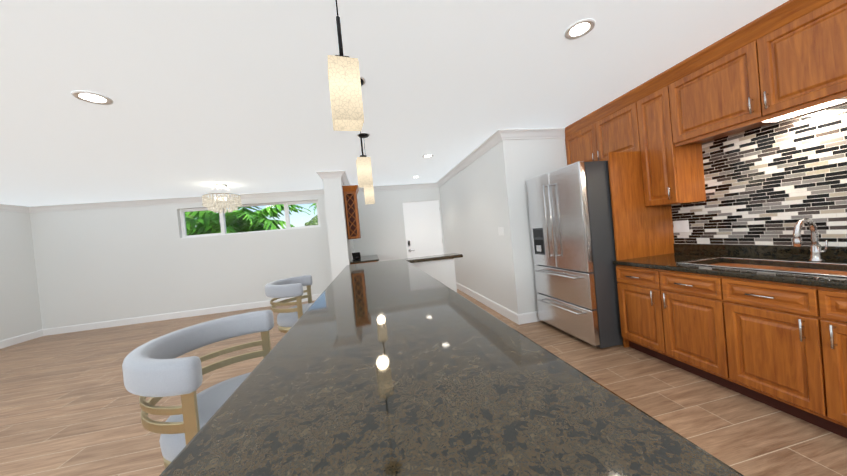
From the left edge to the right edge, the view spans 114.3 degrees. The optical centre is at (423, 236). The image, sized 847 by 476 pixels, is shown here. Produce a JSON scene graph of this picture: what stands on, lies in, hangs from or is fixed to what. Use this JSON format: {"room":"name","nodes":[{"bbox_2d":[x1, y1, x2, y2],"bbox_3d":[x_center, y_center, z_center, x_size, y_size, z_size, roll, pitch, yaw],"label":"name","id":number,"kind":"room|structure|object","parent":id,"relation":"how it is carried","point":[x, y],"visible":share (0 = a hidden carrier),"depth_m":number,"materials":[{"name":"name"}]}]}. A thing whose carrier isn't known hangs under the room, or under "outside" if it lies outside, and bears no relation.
{"room":"kitchen","nodes":[
{"label":"kitchen","id":0,"kind":"room"},
{"bbox_2d":[0,211,41,340],"bbox_3d":[-7.000,0.700,0.355,0.300,2.620,10.500,-6,1,-11],"label":"wall","id":1,"kind":"structure","parent":0,"point":[20,312],"depth_m":5.25,"materials":[{"name":"paint"}]},
{"bbox_2d":[0,204,30,212],"bbox_3d":[-6.954,-0.564,0.523,0.090,0.115,10.200,-6,1,-11],"label":"crown molding","id":2,"kind":"structure","parent":1,"relation":"attached to","point":[3,207],"depth_m":5.26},
{"bbox_2d":[0,329,42,348],"bbox_3d":[-6.757,1.921,0.547,0.016,0.138,10.200,-6,1,-11],"label":"baseboard","id":3,"kind":"structure","parent":1,"relation":"attached to","point":[32,335],"depth_m":5.19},
{"bbox_2d":[30,187,444,328],"bbox_3d":[-3.825,0.326,6.437,8.860,2.620,0.250,-6,1,-11],"label":"wall","id":4,"kind":"structure","parent":0,"point":[101,264],"depth_m":5.98,"materials":[{"name":"paint"}]},
{"bbox_2d":[30,189,323,212],"bbox_3d":[-4.992,-0.818,6.047,5.810,0.115,0.090,-6,1,-11],"label":"crown molding","id":5,"kind":"structure","parent":4,"relation":"attached to","point":[80,206],"depth_m":5.89,"materials":[{"name":"white wood"}]},
{"bbox_2d":[43,294,320,335],"bbox_3d":[-4.809,1.669,6.106,5.900,0.138,0.016,-6,1,-11],"label":"baseboard","id":6,"kind":"structure","parent":4,"relation":"attached to","point":[151,318],"depth_m":5.93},
{"bbox_2d":[180,200,319,238],"bbox_3d":[-3.960,-0.414,6.368,2.950,0.660,0.153,-6,1,-11],"label":"window","id":7,"kind":"structure","parent":4,"relation":"in","point":[223,221],"depth_m":6.34,"materials":[{"name":"white plastic"}]},
{"bbox_2d":[358,182,435,191],"bbox_3d":[-0.758,-1.226,6.860,2.210,0.115,0.090,-6,1,-11],"label":"crown molding","id":8,"kind":"structure","parent":4,"relation":"attached to","point":[419,185],"depth_m":6.90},
{"bbox_2d":[402,200,443,257],"bbox_3d":[0.032,0.174,7.074,0.962,2.168,0.111,-6,1,-11],"label":"entry door","id":9,"kind":"structure","parent":4,"relation":"in","point":[422,224],"depth_m":7.08,"materials":[{"name":"paint"}]},
{"bbox_2d":[402,200,443,257],"bbox_3d":[0.027,0.176,7.099,0.970,2.180,0.100,-6,1,-11],"label":"door frame","id":10,"kind":"structure","parent":4,"relation":"attached to","point":[440,218],"depth_m":7.14,"materials":[{"name":"white wood"}]},
{"bbox_2d":[322,178,353,280],"bbox_3d":[-1.726,0.136,5.847,0.320,2.620,1.700,-6,1,-11],"label":"wall pillar","id":11,"kind":"structure","parent":0,"point":[341,248],"depth_m":5.01,"materials":[{"name":"paint"}]},
{"bbox_2d":[340,170,349,185],"bbox_3d":[-1.626,-1.131,5.782,0.090,0.115,1.700,-6,1,-11],"label":"crown molding","id":12,"kind":"structure","parent":11,"relation":"attached to","point":[343,176],"depth_m":5.32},
{"bbox_2d":[342,185,360,238],"bbox_3d":[-1.428,-0.458,5.480,0.233,1.014,0.460,-6,1,-11],"label":"upper cabinet","id":13,"kind":"object","parent":0,"relation":"attached to","point":[350,192],"depth_m":5.27,"materials":[{"name":"brown wood"}]},
{"bbox_2d":[350,255,377,264],"bbox_3d":[-1.276,0.489,6.019,0.553,0.035,1.522,-6,1,-11],"label":"countertop","id":14,"kind":"structure","parent":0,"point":[372,257],"depth_m":5.43,"materials":[{"name":"grey stone"}]},
{"bbox_2d":[352,252,360,261],"bbox_3d":[-1.326,0.401,5.413,0.150,0.165,0.200,-6,1,-11],"label":"coffee maker","id":15,"kind":"object","parent":14,"relation":"on","point":[356,256],"visible":1,"depth_m":5.34,"materials":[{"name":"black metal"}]},
{"bbox_2d":[0,0,788,205],"bbox_3d":[-2.098,-1.166,1.456,10.650,0.150,10.800,-6,1,-11],"label":"ceiling","id":16,"kind":"structure","parent":0,"point":[205,96],"depth_m":2.17,"materials":[{"name":"paint"}]},
{"bbox_2d":[71,90,113,104],"bbox_3d":[-2.520,-1.053,2.087,0.207,0.010,0.207,-6,1,-11],"label":"recessed light","id":17,"kind":"object","parent":16,"relation":"in","point":[92,97],"visible":1,"depth_m":2.08,"materials":[{"name":"white"}]},
{"bbox_2d":[202,184,241,213],"bbox_3d":[-3.804,-0.704,5.169,0.611,0.541,0.606,-6,1,-11],"label":"chandelier","id":18,"kind":"object","parent":16,"relation":"hanging from","point":[208,202],"visible":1,"depth_m":5.05,"materials":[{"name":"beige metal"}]},
{"bbox_2d":[321,171,339,178],"bbox_3d":[-1.674,-1.116,4.953,0.300,0.115,0.090,-6,1,-11],"label":"crown molding","id":19,"kind":"structure","parent":16,"relation":"attached to","point":[324,174],"depth_m":4.95,"materials":[{"name":"white wood"}]},
{"bbox_2d":[327,0,363,130],"bbox_3d":[-0.316,-0.828,1.001,0.156,0.844,0.156,-6,1,-19],"label":"pendant light","id":20,"kind":"object","parent":16,"relation":"hanging from","point":[344,80],"visible":1,"depth_m":0.96,"materials":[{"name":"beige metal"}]},
{"bbox_2d":[356,76,372,187],"bbox_3d":[-0.504,-0.825,2.197,0.156,0.844,0.156,-6,1,-19],"label":"pendant light","id":21,"kind":"object","parent":16,"relation":"hanging from","point":[364,170],"visible":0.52,"depth_m":2.16,"materials":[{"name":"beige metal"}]},
{"bbox_2d":[357,132,374,203],"bbox_3d":[-0.695,-0.821,3.352,0.156,0.844,0.156,-6,1,-19],"label":"pendant light","id":22,"kind":"object","parent":16,"relation":"hanging from","point":[369,195],"visible":0.69,"depth_m":3.31,"materials":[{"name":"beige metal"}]},
{"bbox_2d":[422,154,432,157],"bbox_3d":[0.073,-1.327,4.530,0.183,0.010,0.183,-6,1,-11],"label":"recessed light","id":23,"kind":"object","parent":16,"relation":"in","point":[427,156],"visible":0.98,"depth_m":4.52,"materials":[{"name":"white"}]},
{"bbox_2d":[505,128,564,139],"bbox_3d":[1.555,-1.404,3.740,0.935,0.115,0.090,-6,1,-11],"label":"crown molding","id":24,"kind":"structure","parent":16,"relation":"attached to","point":[526,133],"depth_m":3.73,"materials":[{"name":"white wood"}]},
{"bbox_2d":[564,18,594,39],"bbox_3d":[1.046,-1.385,1.835,0.183,0.010,0.183,-6,1,-11],"label":"recessed light","id":25,"kind":"object","parent":16,"relation":"in","point":[579,29],"visible":1,"depth_m":1.83,"materials":[{"name":"white"}]},
{"bbox_2d":[0,289,846,475],"bbox_3d":[-1.840,1.577,1.490,10.650,0.120,10.800,-6,1,-11],"label":"floor","id":26,"kind":"structure","parent":0,"point":[69,404],"depth_m":2.28,"materials":[{"name":"brown wood"}]},
{"bbox_2d":[122,310,273,468],"bbox_3d":[-0.701,0.886,1.081,0.586,1.052,0.592,-5,1,-8],"label":"bar stool","id":27,"kind":"object","parent":26,"relation":"on","point":[156,370],"visible":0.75,"depth_m":0.91,"materials":[{"name":"grey fabric"}]},
{"bbox_2d":[265,275,312,332],"bbox_3d":[-1.019,0.899,2.425,0.586,1.052,0.592,-6,1,-15],"label":"bar stool","id":28,"kind":"object","parent":26,"relation":"on","point":[287,319],"visible":0.52,"depth_m":2.21,"materials":[{"name":"grey fabric"}]},
{"bbox_2d":[520,311,541,323],"bbox_3d":[1.471,1.108,3.748,0.300,0.138,0.016,-6,1,-11],"label":"baseboard","id":29,"kind":"structure","parent":26,"relation":"on","point":[525,318],"depth_m":3.74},
{"bbox_2d":[527,161,622,348],"bbox_3d":[2.026,0.161,3.312,1.081,1.930,0.946,-6,1,-11],"label":"fridge","id":30,"kind":"object","parent":26,"relation":"on","point":[572,231],"visible":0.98,"depth_m":2.88,"materials":[{"name":"grey metal"}]},
{"bbox_2d":[597,55,720,384],"bbox_3d":[2.338,-0.145,2.415,0.804,2.505,0.846,-6,1,-11],"label":"tall cabinet","id":31,"kind":"object","parent":26,"relation":"on","point":[649,135],"depth_m":2.60,"materials":[{"name":"brown wood"}]},
{"bbox_2d":[673,220,689,232],"bbox_3d":[2.662,-0.103,2.830,0.008,0.120,0.140,-6,1,-11],"label":"outlet","id":32,"kind":"object","parent":31,"relation":"attached to","point":[679,226],"depth_m":2.82,"materials":[{"name":"white plastic"}]},
{"bbox_2d":[693,0,846,437],"bbox_3d":[2.498,-0.150,1.581,0.804,2.505,0.852,-6,1,-11],"label":"tall cabinet","id":33,"kind":"object","parent":26,"relation":"on","point":[725,157],"depth_m":1.89,"materials":[{"name":"brown wood"}]},
{"bbox_2d":[762,100,846,122],"bbox_3d":[2.645,-0.870,1.914,0.140,0.006,0.320,-6,1,-11],"label":"light","id":34,"kind":"object","parent":33,"relation":"attached to","point":[834,102],"depth_m":1.89,"materials":[{"name":"white"}]},
{"bbox_2d":[792,218,846,266],"bbox_3d":[2.714,0.027,1.777,0.223,0.316,0.354,-6,1,-11],"label":"faucet","id":35,"kind":"object","parent":33,"relation":"on","point":[816,259],"depth_m":1.91,"materials":[{"name":"silver metal"}]},
{"bbox_2d":[411,258,456,291],"bbox_3d":[-0.012,0.818,3.550,0.900,0.999,0.150,-6,1,-11],"label":"wall","id":36,"kind":"structure","parent":0,"point":[442,271],"depth_m":3.51,"materials":[{"name":"paint"}]},
{"bbox_2d":[411,253,462,262],"bbox_3d":[0.126,0.281,3.574,0.720,0.040,0.300,-6,1,-11],"label":"countertop","id":37,"kind":"structure","parent":36,"relation":"on","point":[453,255],"depth_m":3.46,"materials":[{"name":"grey stone"}]},
{"bbox_2d":[159,258,743,475],"bbox_3d":[-0.121,0.337,0.971,0.750,0.040,5.320,-6,1,-11],"label":"countertop","id":38,"kind":"structure","parent":36,"relation":"on","point":[401,367],"depth_m":0.50,"materials":[{"name":"stone"}]},
{"bbox_2d":[439,138,566,313],"bbox_3d":[1.705,-0.185,5.717,1.800,2.620,3.750,-6,1,-11],"label":"wall","id":39,"kind":"structure","parent":0,"point":[483,197],"depth_m":4.03,"materials":[{"name":"paint"}]},
{"bbox_2d":[436,129,506,186],"bbox_3d":[0.696,-1.344,5.357,0.090,0.115,3.590,-6,1,-11],"label":"crown molding","id":40,"kind":"structure","parent":39,"relation":"attached to","point":[494,139],"depth_m":4.47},
{"bbox_2d":[456,282,520,324],"bbox_3d":[0.963,1.135,5.406,0.016,0.138,3.466,-6,1,-11],"label":"baseboard","id":41,"kind":"structure","parent":39,"relation":"attached to","point":[509,314],"depth_m":4.49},
{"bbox_2d":[498,227,503,234],"bbox_3d":[1.124,-0.074,3.976,0.008,0.120,0.160,-6,1,-11],"label":"switch plate","id":42,"kind":"object","parent":39,"relation":"attached to","point":[500,230],"visible":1,"depth_m":3.97,"materials":[{"name":"white plastic"}]},
{"bbox_2d":[565,110,600,164],"bbox_3d":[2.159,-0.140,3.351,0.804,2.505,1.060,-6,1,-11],"label":"upper cabinet","id":43,"kind":"object","parent":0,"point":[582,144],"depth_m":3.53,"materials":[{"name":"brown wood"}]},
{"label":"outside","id":44,"kind":"structure","parent":0,"visible":0},
{"bbox_2d":[185,210,238,235],"bbox_3d":[-7.880,2.008,9.192,4.681,5.963,4.762,-6,1,-11],"label":"palm","id":45,"kind":"object","parent":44,"point":[190,218],"depth_m":8.86,"materials":[{"name":"green plant"}]},
{"bbox_2d":[185,204,310,234],"bbox_3d":[-6.246,1.823,9.907,4.837,6.008,4.839,-6,1,-11],"label":"palm","id":46,"kind":"object","parent":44,"point":[233,223],"depth_m":9.11,"materials":[{"name":"green plant"}]},
{"bbox_2d":[305,215,317,225],"bbox_3d":[-7.426,-1.037,32.037,12.444,4.348,9.958,-6,1,-11],"label":"canopy","id":47,"kind":"object","parent":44,"point":[313,221],"depth_m":28.49,"materials":[{"name":"green plant"}]}
]}

